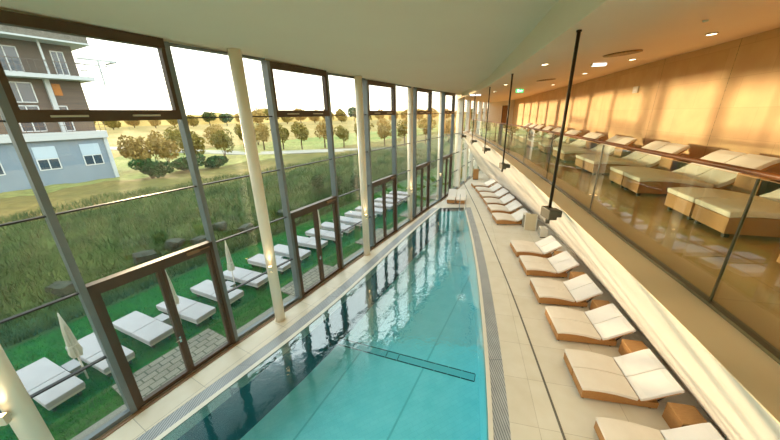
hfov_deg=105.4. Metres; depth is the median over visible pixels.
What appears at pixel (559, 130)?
cushion
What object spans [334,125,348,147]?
tree
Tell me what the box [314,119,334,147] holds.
tree
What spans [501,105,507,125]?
door
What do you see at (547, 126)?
sunbed
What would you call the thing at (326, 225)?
lounger
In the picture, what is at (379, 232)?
paving
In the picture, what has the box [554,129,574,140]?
cushion
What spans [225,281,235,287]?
garden table
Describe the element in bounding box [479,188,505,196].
sunbed
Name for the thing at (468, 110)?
trim
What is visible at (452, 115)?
trim
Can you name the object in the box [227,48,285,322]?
column
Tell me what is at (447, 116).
tree
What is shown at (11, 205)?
meadow
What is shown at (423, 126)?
tree
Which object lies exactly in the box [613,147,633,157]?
side table
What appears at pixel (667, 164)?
side table
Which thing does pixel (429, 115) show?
trim
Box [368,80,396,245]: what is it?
door
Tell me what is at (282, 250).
lounger
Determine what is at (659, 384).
cushion
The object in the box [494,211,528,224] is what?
sunbed
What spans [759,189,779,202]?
cushion
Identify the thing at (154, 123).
tree
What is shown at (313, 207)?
door
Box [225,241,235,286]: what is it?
parasol
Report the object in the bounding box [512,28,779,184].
wall
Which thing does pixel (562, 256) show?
cushion
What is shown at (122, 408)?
gravel strip
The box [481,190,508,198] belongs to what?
sunbed
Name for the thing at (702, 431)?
cushion
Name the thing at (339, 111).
tree
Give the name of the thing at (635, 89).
wall panel
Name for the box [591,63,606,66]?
emergency light
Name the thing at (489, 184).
sunbed
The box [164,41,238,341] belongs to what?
trim
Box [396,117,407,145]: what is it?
tree
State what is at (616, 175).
sunbed
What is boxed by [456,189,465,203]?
sunbed
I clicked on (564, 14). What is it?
trim
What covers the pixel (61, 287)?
boulder
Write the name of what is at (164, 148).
tree
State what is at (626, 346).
side table
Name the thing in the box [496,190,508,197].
cushion
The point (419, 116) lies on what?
tree
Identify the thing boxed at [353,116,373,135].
tree
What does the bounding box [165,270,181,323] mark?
parasol
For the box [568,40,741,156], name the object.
trim
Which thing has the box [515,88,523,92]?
exit sign
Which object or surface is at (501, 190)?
cushion
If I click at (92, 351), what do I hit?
lounger
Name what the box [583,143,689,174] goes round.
sunbed
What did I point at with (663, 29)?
ceiling
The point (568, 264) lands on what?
cushion
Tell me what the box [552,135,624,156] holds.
sunbed
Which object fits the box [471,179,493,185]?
sunbed
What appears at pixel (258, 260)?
lounger
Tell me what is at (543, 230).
trolley
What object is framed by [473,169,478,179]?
base cabinet
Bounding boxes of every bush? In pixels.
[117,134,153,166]
[127,158,175,178]
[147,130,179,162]
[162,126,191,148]
[171,153,205,170]
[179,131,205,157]
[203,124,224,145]
[204,155,228,167]
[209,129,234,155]
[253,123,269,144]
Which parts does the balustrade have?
handrail, glass panel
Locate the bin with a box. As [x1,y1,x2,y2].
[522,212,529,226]
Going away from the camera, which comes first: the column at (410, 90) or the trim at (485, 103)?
the column at (410, 90)
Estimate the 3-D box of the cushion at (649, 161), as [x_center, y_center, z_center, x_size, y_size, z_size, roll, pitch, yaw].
[6.480,-1.555,7.120,0.732,0.519,0.634,3,20,13]
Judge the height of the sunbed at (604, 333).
0.644 m
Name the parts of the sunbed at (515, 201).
mattress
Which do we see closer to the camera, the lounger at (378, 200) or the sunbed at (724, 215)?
the sunbed at (724, 215)
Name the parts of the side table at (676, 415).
panel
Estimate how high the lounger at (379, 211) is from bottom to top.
0.370 m
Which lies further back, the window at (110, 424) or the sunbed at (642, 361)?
the sunbed at (642, 361)
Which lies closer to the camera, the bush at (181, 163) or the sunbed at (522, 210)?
the sunbed at (522, 210)
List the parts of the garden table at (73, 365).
leg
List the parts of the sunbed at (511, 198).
mattress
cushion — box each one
[448,189,456,195]
[457,189,465,196]
[491,185,502,191]
[494,188,505,194]
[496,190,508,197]
[500,194,511,200]
[502,196,514,203]
[505,200,518,207]
[507,203,521,211]
[511,208,525,216]
[514,211,528,221]
[535,235,555,247]
[537,126,553,135]
[539,240,561,253]
[542,127,559,137]
[545,128,565,138]
[547,251,571,264]
[552,257,578,272]
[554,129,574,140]
[557,130,581,142]
[563,274,593,290]
[569,283,602,301]
[570,132,595,145]
[574,133,604,147]
[585,303,622,324]
[590,135,624,151]
[593,316,635,339]
[598,137,636,155]
[613,349,664,376]
[622,141,669,161]
[626,368,684,400]
[634,143,689,167]
[660,423,723,439]
[672,149,746,177]
[693,154,779,187]
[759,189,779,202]
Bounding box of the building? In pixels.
[0,25,119,192]
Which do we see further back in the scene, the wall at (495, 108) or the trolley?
the wall at (495, 108)
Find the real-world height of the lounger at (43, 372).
0.370 m
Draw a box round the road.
[110,147,468,154]
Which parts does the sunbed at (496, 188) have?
mattress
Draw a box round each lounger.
[16,357,85,411]
[65,332,134,376]
[112,311,173,348]
[156,295,215,326]
[190,280,243,303]
[223,266,268,289]
[247,254,290,273]
[274,244,310,262]
[297,236,327,248]
[305,228,342,242]
[321,222,354,234]
[333,216,361,228]
[344,211,376,218]
[355,206,382,216]
[374,198,402,206]
[374,202,392,211]
[386,194,407,202]
[389,191,407,195]
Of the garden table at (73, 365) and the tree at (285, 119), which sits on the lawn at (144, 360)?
the garden table at (73, 365)
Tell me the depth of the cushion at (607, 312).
8.58 m
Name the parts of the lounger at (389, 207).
seat mattress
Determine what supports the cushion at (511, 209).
on the sunbed at (510, 210)
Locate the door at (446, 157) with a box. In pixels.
[441,92,454,199]
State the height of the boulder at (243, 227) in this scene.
0.548 m
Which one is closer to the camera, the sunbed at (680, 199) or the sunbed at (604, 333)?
the sunbed at (680, 199)
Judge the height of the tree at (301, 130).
4.657 m
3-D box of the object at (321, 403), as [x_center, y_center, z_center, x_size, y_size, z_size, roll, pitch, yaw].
[-0.559,4.235,11.144,0.050,0.006,15.161,8,22,25]
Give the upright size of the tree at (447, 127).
4.279 m
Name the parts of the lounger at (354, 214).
mattress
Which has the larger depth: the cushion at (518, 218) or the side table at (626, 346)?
the cushion at (518, 218)
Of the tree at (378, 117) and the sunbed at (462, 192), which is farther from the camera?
the tree at (378, 117)
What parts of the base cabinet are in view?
door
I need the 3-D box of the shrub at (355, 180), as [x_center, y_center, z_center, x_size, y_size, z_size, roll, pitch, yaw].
[-2.729,-3.157,24.778,1.223,1.512,1.165,-1,19,0]
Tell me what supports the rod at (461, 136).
hanging from the ceiling at (663, 29)
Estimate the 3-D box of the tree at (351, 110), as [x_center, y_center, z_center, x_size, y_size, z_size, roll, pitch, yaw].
[-34.507,-100.262,281.403,11.658,14.348,13.042,-4,20,-8]
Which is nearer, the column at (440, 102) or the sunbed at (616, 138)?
the sunbed at (616, 138)
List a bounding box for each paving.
[112,328,226,397]
[281,264,335,295]
[355,228,391,244]
[398,207,423,216]
[430,192,446,199]
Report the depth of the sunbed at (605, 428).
5.49 m
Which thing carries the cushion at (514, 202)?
on the sunbed at (515, 201)
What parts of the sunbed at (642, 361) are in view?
mattress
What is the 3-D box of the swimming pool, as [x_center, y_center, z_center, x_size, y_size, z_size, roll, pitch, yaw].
[0.100,4.840,6.857,8.420,1.700,29.895,10,22,28]
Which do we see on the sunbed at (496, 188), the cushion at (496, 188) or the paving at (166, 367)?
the cushion at (496, 188)
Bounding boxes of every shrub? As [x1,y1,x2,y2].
[309,173,324,192]
[330,173,343,190]
[350,173,359,188]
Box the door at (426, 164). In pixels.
[416,88,431,216]
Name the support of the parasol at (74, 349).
on the lawn at (144, 360)
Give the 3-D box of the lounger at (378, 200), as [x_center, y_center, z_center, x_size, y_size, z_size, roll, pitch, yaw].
[-0.127,-1.250,21.141,1.960,0.370,0.660,8,21,24]
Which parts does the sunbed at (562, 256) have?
mattress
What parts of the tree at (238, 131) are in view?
crown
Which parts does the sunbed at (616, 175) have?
mattress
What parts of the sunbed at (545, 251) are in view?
mattress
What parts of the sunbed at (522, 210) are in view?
mattress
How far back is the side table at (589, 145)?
10.39 m
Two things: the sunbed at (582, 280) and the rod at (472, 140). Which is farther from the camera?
the rod at (472, 140)
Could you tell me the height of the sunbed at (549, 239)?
0.644 m
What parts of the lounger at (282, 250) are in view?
mattress, frame, seat mattress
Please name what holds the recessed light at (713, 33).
in the ceiling at (663, 29)
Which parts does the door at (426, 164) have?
frame, transom frame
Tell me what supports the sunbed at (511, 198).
on the floor at (530, 410)
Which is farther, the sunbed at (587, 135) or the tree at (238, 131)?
the tree at (238, 131)
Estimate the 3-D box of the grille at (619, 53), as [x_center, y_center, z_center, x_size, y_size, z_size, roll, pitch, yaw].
[5.222,-3.724,6.678,0.562,0.004,0.562,-5,19,1]
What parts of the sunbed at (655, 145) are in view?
mattress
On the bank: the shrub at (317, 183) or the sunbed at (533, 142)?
the shrub at (317, 183)
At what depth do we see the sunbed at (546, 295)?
9.69 m
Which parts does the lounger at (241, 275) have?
mattress, frame, seat mattress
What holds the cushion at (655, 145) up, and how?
on the sunbed at (655, 145)
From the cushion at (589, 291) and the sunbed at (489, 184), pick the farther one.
the sunbed at (489, 184)
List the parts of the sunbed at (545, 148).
mattress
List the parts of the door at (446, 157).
frame, transom frame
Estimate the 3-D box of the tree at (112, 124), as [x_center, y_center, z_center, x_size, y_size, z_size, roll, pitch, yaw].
[-169.938,-58.718,180.668,9.555,8.330,8.617,-1,19,0]
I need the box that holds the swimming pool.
[161,207,488,439]
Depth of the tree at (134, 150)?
29.93 m
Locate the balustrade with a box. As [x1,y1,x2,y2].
[471,119,779,364]
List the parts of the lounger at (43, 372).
mattress, seat mattress, frame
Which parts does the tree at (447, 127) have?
crown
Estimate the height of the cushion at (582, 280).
0.444 m
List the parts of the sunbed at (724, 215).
mattress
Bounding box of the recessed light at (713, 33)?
[705,32,718,35]
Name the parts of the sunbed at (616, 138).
mattress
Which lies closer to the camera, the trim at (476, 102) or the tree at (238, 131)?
the trim at (476, 102)
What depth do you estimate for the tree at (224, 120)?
212.17 m
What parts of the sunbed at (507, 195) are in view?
mattress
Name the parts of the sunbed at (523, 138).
mattress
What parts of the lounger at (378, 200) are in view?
mattress, seat mattress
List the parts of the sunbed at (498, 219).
mattress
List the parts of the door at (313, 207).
transom frame, frame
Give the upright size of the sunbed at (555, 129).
0.721 m
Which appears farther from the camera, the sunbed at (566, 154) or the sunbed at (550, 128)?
the sunbed at (550, 128)
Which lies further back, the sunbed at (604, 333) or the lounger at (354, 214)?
the lounger at (354, 214)
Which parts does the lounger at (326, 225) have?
mattress, seat mattress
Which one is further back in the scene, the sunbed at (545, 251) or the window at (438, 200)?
the window at (438, 200)
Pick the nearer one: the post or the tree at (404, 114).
the post
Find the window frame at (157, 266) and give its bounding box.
[0,9,235,410]
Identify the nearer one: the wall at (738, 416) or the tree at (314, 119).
the wall at (738, 416)
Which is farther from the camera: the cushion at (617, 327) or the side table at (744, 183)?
the cushion at (617, 327)
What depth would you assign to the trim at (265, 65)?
8.90 m
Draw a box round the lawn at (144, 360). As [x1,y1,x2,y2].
[0,154,478,439]
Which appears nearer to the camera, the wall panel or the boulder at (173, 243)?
the wall panel
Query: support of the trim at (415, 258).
on the swimming pool
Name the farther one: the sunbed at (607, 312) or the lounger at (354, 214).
the lounger at (354, 214)
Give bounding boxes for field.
[0,120,486,198]
[96,118,486,157]
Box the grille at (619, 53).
[607,52,636,56]
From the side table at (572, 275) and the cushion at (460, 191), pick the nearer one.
the side table at (572, 275)
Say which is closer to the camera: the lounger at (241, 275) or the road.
the lounger at (241, 275)
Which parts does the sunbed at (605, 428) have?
mattress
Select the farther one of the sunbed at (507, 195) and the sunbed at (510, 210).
the sunbed at (507, 195)
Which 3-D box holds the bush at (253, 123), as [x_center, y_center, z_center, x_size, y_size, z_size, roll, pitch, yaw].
[-26.176,-16.637,57.616,5.294,4.415,4.424,-1,19,0]
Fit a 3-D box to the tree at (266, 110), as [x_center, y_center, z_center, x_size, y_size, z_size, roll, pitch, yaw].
[-105.537,-92.443,264.135,16.142,13.945,14.559,-17,25,-38]
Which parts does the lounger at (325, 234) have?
mattress, seat mattress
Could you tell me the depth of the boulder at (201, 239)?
13.92 m
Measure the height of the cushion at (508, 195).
0.444 m
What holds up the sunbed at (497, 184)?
on the floor at (530, 410)
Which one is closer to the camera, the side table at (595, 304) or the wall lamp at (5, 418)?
the wall lamp at (5, 418)
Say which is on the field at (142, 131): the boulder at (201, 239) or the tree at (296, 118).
the tree at (296, 118)
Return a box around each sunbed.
[447,189,456,203]
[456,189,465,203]
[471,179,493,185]
[472,180,495,188]
[475,183,499,191]
[477,185,502,193]
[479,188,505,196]
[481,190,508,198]
[483,194,511,202]
[485,196,514,205]
[487,200,518,209]
[489,203,521,213]
[492,208,525,219]
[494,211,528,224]
[504,123,532,131]
[507,124,537,134]
[510,235,555,249]
[511,125,544,137]
[513,126,549,138]
[513,240,561,257]
[515,126,553,139]
[519,127,559,141]
[519,251,571,267]
[521,128,565,143]
[523,257,578,277]
[527,129,574,146]
[529,130,581,147]
[530,274,593,292]
[534,283,602,306]
[538,132,595,151]
[541,133,604,153]
[545,303,622,326]
[551,316,635,345]
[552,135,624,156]
[559,137,636,161]
[563,349,664,379]
[572,368,684,408]
[575,141,669,169]
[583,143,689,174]
[594,417,723,439]
[609,149,746,187]
[622,154,779,195]
[664,187,779,219]
[691,198,779,237]
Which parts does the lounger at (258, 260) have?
mattress, frame, seat mattress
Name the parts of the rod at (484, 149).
rod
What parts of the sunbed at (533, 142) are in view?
mattress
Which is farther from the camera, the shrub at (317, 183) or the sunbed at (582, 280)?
the shrub at (317, 183)
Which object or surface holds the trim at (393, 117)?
on the lawn at (144, 360)
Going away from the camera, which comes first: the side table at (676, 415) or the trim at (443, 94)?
the side table at (676, 415)
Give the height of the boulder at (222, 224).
0.479 m
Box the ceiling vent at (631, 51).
[603,50,642,57]
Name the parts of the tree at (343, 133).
crown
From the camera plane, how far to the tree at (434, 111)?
278.18 m
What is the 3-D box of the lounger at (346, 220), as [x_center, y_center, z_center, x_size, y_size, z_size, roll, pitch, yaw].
[-2.348,0.131,17.370,1.960,0.370,0.660,8,21,24]
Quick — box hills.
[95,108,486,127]
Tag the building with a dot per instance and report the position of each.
(40, 68)
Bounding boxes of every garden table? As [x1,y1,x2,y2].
[61,359,83,375]
[154,313,170,324]
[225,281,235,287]
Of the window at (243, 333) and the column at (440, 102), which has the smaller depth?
the window at (243, 333)
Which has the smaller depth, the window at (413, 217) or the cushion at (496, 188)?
the window at (413, 217)
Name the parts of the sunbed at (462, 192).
mattress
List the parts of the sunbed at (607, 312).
mattress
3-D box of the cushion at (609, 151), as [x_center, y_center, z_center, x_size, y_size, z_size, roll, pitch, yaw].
[6.888,-2.238,9.028,0.732,0.519,0.634,3,20,13]
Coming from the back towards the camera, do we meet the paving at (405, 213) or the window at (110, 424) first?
the paving at (405, 213)
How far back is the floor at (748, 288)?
3.52 m
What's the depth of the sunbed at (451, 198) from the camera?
21.73 m
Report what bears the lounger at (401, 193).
on the lawn at (144, 360)
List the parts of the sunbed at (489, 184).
mattress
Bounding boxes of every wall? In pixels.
[463,134,779,439]
[468,100,514,165]
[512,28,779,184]
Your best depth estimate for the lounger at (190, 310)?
9.43 m
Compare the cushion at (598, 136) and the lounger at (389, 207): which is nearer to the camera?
the cushion at (598, 136)
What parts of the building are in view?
pane, pane, pane, balcony post, balcony rail, pane, balcony rail, white post, orange panel, pane, pane, pane, terrace frame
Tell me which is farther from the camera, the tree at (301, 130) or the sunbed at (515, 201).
the tree at (301, 130)
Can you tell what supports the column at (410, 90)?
on the floor at (530, 410)
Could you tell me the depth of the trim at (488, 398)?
8.02 m
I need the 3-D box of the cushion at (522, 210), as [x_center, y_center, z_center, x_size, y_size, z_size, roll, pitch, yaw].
[7.562,-0.407,17.430,0.712,0.444,0.574,0,20,5]
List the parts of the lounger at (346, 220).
mattress, seat mattress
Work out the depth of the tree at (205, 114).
243.79 m
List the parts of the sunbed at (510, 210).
mattress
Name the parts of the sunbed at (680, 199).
mattress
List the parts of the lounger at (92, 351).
mattress, frame, seat mattress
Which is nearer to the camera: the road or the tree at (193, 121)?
the road
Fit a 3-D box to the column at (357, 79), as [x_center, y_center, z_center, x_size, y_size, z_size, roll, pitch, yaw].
[-1.131,-1.927,12.409,0.350,7.406,0.350,-1,19,0]
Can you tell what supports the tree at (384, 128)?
on the meadow
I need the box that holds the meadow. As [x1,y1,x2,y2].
[0,125,481,223]
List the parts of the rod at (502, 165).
rod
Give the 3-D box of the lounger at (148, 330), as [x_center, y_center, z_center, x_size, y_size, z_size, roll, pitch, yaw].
[-7.312,3.261,8.819,1.960,0.370,0.660,8,21,24]
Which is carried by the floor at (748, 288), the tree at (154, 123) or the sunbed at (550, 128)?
the sunbed at (550, 128)
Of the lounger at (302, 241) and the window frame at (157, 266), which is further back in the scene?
the lounger at (302, 241)
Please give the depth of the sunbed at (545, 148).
10.94 m
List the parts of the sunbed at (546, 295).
mattress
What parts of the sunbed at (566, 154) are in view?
mattress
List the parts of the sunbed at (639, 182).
mattress, frame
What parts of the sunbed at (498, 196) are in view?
mattress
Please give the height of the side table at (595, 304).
0.400 m
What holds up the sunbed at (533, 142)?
on the floor at (748, 288)
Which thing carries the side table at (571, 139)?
on the floor at (748, 288)
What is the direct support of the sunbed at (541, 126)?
on the floor at (748, 288)
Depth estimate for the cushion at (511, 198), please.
19.97 m
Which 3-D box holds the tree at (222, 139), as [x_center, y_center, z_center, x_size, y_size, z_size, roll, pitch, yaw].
[-22.703,-10.385,40.351,2.902,3.864,2.785,-1,19,0]
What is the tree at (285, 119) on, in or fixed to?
on the field at (142, 131)
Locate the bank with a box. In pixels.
[0,135,468,350]
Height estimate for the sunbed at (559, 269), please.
0.644 m
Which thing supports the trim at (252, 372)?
attached to the swimming pool
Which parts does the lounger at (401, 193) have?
mattress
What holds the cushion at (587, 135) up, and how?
on the sunbed at (587, 135)
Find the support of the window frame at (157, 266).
on the floor at (530, 410)
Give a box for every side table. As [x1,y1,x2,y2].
[565,137,577,143]
[568,271,584,279]
[585,141,600,149]
[589,299,610,309]
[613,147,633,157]
[618,339,647,355]
[658,156,691,171]
[662,402,707,428]
[731,173,779,195]
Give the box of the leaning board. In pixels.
[523,213,537,230]
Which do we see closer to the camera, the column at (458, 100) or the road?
the column at (458, 100)
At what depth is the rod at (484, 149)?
13.66 m
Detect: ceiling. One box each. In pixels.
[0,0,558,93]
[459,0,779,102]
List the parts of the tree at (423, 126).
crown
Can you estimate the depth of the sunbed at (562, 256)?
12.03 m
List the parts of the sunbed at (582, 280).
mattress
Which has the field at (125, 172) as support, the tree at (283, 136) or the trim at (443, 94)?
the tree at (283, 136)
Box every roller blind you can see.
[31,146,58,159]
[78,143,101,154]
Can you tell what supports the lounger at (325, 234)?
on the lawn at (144, 360)
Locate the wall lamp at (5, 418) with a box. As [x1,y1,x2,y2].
[0,412,11,426]
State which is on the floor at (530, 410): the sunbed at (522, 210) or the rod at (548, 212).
the sunbed at (522, 210)
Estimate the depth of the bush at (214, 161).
31.33 m
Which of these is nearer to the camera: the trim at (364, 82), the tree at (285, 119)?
the trim at (364, 82)
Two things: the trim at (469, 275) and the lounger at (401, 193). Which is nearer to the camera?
the trim at (469, 275)
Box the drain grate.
[136,208,436,439]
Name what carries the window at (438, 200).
on the floor at (530, 410)
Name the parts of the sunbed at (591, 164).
mattress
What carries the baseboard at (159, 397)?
on the floor at (530, 410)
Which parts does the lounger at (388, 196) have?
mattress, seat mattress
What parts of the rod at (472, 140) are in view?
rod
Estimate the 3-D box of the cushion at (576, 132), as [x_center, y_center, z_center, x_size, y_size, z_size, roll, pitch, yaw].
[7.669,-3.564,12.733,0.732,0.519,0.634,4,20,14]
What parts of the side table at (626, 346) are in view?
panel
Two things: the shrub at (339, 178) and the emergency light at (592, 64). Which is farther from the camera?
the shrub at (339, 178)
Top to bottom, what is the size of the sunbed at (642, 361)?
0.644 m
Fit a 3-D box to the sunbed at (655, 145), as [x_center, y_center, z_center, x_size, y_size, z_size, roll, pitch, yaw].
[6.082,-1.709,7.885,1.865,0.721,0.634,3,20,13]
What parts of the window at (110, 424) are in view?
frame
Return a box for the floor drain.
[337,339,475,381]
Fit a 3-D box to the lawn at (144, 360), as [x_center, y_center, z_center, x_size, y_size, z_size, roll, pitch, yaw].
[1.077,-1.658,22.777,5.601,0.019,55.801,10,22,28]
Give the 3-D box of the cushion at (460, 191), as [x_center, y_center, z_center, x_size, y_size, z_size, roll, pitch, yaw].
[5.301,-1.977,22.008,0.574,0.444,0.712,4,20,15]
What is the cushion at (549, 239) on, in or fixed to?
on the sunbed at (549, 239)
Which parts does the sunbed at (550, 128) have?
mattress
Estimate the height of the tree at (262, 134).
4.565 m
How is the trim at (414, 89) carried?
on the lawn at (144, 360)
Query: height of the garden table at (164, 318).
0.250 m
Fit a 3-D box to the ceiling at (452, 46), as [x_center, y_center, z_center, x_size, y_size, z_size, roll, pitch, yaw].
[3.834,-5.894,11.229,10.214,0.752,48.110,9,22,27]
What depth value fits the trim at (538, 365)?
7.97 m
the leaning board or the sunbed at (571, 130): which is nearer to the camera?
the sunbed at (571, 130)
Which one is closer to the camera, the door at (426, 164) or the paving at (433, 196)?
the door at (426, 164)
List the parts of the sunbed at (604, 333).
mattress, frame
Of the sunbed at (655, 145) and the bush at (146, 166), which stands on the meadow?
the bush at (146, 166)
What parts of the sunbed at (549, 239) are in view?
mattress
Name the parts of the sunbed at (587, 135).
mattress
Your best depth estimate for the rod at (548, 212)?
4.66 m
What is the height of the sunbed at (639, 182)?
0.721 m
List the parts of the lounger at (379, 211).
seat mattress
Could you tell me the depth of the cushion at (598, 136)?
10.73 m
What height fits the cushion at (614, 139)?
0.519 m
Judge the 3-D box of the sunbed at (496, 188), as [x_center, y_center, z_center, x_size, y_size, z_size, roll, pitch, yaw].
[7.815,-2.396,23.340,1.822,0.644,0.574,0,20,3]
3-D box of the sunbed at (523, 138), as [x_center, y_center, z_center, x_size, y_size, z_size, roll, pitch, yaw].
[7.585,-4.187,14.801,1.866,0.721,0.634,4,20,14]
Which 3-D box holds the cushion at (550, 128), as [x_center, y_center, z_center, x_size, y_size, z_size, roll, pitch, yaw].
[8.619,-4.924,16.520,0.732,0.519,0.634,4,20,14]
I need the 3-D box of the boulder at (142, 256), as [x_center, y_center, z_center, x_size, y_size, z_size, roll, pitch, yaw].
[-10.261,1.582,12.442,0.608,0.519,0.794,15,25,38]
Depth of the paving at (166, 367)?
7.77 m
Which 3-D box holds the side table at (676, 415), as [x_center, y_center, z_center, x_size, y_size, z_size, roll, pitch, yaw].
[5.811,3.966,5.835,0.460,0.400,0.460,3,20,12]
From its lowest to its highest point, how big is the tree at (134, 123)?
10.607 m
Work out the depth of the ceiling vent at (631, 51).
6.58 m
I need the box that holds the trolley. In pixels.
[538,226,547,237]
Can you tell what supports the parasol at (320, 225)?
on the lawn at (144, 360)
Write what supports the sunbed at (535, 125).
on the floor at (748, 288)
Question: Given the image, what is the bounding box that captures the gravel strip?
[70,187,454,439]
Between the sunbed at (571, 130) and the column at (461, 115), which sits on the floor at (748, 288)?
the sunbed at (571, 130)
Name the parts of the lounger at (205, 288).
mattress, frame, seat mattress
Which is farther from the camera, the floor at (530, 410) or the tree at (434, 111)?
the tree at (434, 111)
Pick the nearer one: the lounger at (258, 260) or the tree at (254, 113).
the lounger at (258, 260)
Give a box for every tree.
[101,121,120,129]
[124,120,139,127]
[148,120,161,127]
[167,120,177,125]
[187,114,198,126]
[202,111,215,124]
[219,113,233,125]
[233,124,244,148]
[251,108,265,124]
[255,123,269,149]
[263,109,278,119]
[270,123,288,149]
[281,117,294,123]
[291,121,308,148]
[294,108,306,122]
[308,117,319,121]
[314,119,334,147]
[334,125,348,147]
[335,108,347,122]
[347,106,355,120]
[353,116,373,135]
[375,109,383,119]
[377,118,391,144]
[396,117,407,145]
[400,109,407,118]
[417,109,423,119]
[418,116,436,143]
[426,108,438,117]
[444,119,455,141]
[445,108,450,119]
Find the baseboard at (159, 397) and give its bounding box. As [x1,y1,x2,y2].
[97,218,415,439]
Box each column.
[0,345,54,439]
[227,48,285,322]
[354,76,370,255]
[407,87,412,220]
[436,92,441,199]
[453,99,459,185]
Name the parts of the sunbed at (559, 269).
mattress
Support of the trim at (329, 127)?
on the lawn at (144, 360)
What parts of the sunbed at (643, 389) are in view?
mattress, frame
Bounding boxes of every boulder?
[45,281,75,296]
[132,249,156,265]
[164,238,184,250]
[190,235,206,244]
[212,221,226,230]
[236,223,253,233]
[277,209,282,216]
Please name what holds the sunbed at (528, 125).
on the floor at (748, 288)
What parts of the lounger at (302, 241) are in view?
mattress, seat mattress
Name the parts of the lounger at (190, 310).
mattress, frame, seat mattress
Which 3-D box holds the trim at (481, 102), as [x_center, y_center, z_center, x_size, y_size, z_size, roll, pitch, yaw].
[9.106,-8.509,30.629,0.300,7.458,0.360,9,22,26]
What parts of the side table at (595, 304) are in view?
panel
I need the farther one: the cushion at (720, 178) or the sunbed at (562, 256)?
the sunbed at (562, 256)
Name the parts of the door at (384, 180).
transom frame, frame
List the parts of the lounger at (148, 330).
mattress, frame, seat mattress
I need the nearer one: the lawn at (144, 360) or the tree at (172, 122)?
the lawn at (144, 360)
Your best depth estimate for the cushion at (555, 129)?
15.22 m
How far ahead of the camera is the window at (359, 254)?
12.33 m
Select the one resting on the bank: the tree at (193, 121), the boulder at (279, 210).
the boulder at (279, 210)
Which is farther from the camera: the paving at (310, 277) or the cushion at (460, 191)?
the cushion at (460, 191)
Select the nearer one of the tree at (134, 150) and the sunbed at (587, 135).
the sunbed at (587, 135)
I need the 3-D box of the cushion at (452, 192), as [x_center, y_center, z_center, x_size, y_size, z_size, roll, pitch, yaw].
[4.665,-2.024,22.179,0.574,0.444,0.712,4,20,15]
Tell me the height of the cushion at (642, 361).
0.444 m
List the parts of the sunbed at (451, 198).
mattress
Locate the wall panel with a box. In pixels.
[632,86,638,92]
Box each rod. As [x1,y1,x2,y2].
[460,102,465,138]
[470,94,476,143]
[482,87,490,153]
[499,74,513,171]
[540,30,581,223]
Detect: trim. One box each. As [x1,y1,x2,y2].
[153,208,439,439]
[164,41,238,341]
[261,60,301,298]
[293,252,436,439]
[323,72,343,267]
[362,79,374,246]
[387,275,469,439]
[391,84,397,229]
[412,87,416,217]
[415,258,466,267]
[426,93,431,202]
[438,92,445,199]
[448,93,455,185]
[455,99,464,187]
[456,0,606,98]
[462,100,471,181]
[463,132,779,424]
[464,184,565,439]
[464,207,493,439]
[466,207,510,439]
[468,101,477,176]
[474,101,482,168]
[482,102,487,127]
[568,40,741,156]
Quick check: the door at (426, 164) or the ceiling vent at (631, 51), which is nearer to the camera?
the ceiling vent at (631, 51)
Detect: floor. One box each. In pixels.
[96,170,726,439]
[467,126,779,350]
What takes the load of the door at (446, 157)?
on the floor at (530, 410)
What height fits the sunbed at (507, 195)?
0.644 m
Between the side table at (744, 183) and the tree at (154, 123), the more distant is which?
the tree at (154, 123)
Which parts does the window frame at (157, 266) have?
handle, transom frame, handle, frame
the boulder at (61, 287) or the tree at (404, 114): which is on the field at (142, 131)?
the tree at (404, 114)
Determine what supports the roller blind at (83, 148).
hanging from the building
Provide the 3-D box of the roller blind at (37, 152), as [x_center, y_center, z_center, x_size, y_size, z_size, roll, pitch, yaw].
[-27.987,-5.456,24.104,0.055,0.950,1.300,9,22,27]
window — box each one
[0,120,130,439]
[169,43,298,338]
[328,73,372,266]
[396,84,415,228]
[429,90,444,206]
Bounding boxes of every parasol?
[57,313,88,378]
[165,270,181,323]
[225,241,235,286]
[317,210,321,238]
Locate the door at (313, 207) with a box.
[270,61,342,297]
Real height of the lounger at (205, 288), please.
0.370 m
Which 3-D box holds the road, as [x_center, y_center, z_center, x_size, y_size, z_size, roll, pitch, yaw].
[0.811,-13.911,55.452,120.996,1.290,26.269,-3,20,-5]
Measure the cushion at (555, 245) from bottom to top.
0.444 m
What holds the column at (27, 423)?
on the floor at (530, 410)
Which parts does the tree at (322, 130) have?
crown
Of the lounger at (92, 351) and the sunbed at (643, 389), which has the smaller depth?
the sunbed at (643, 389)
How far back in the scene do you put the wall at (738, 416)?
4.08 m
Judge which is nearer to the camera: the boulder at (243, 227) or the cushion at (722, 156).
the cushion at (722, 156)
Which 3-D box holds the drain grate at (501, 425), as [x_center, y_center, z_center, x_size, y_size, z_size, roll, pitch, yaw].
[2.496,3.554,8.186,1.012,0.250,26.091,4,20,13]

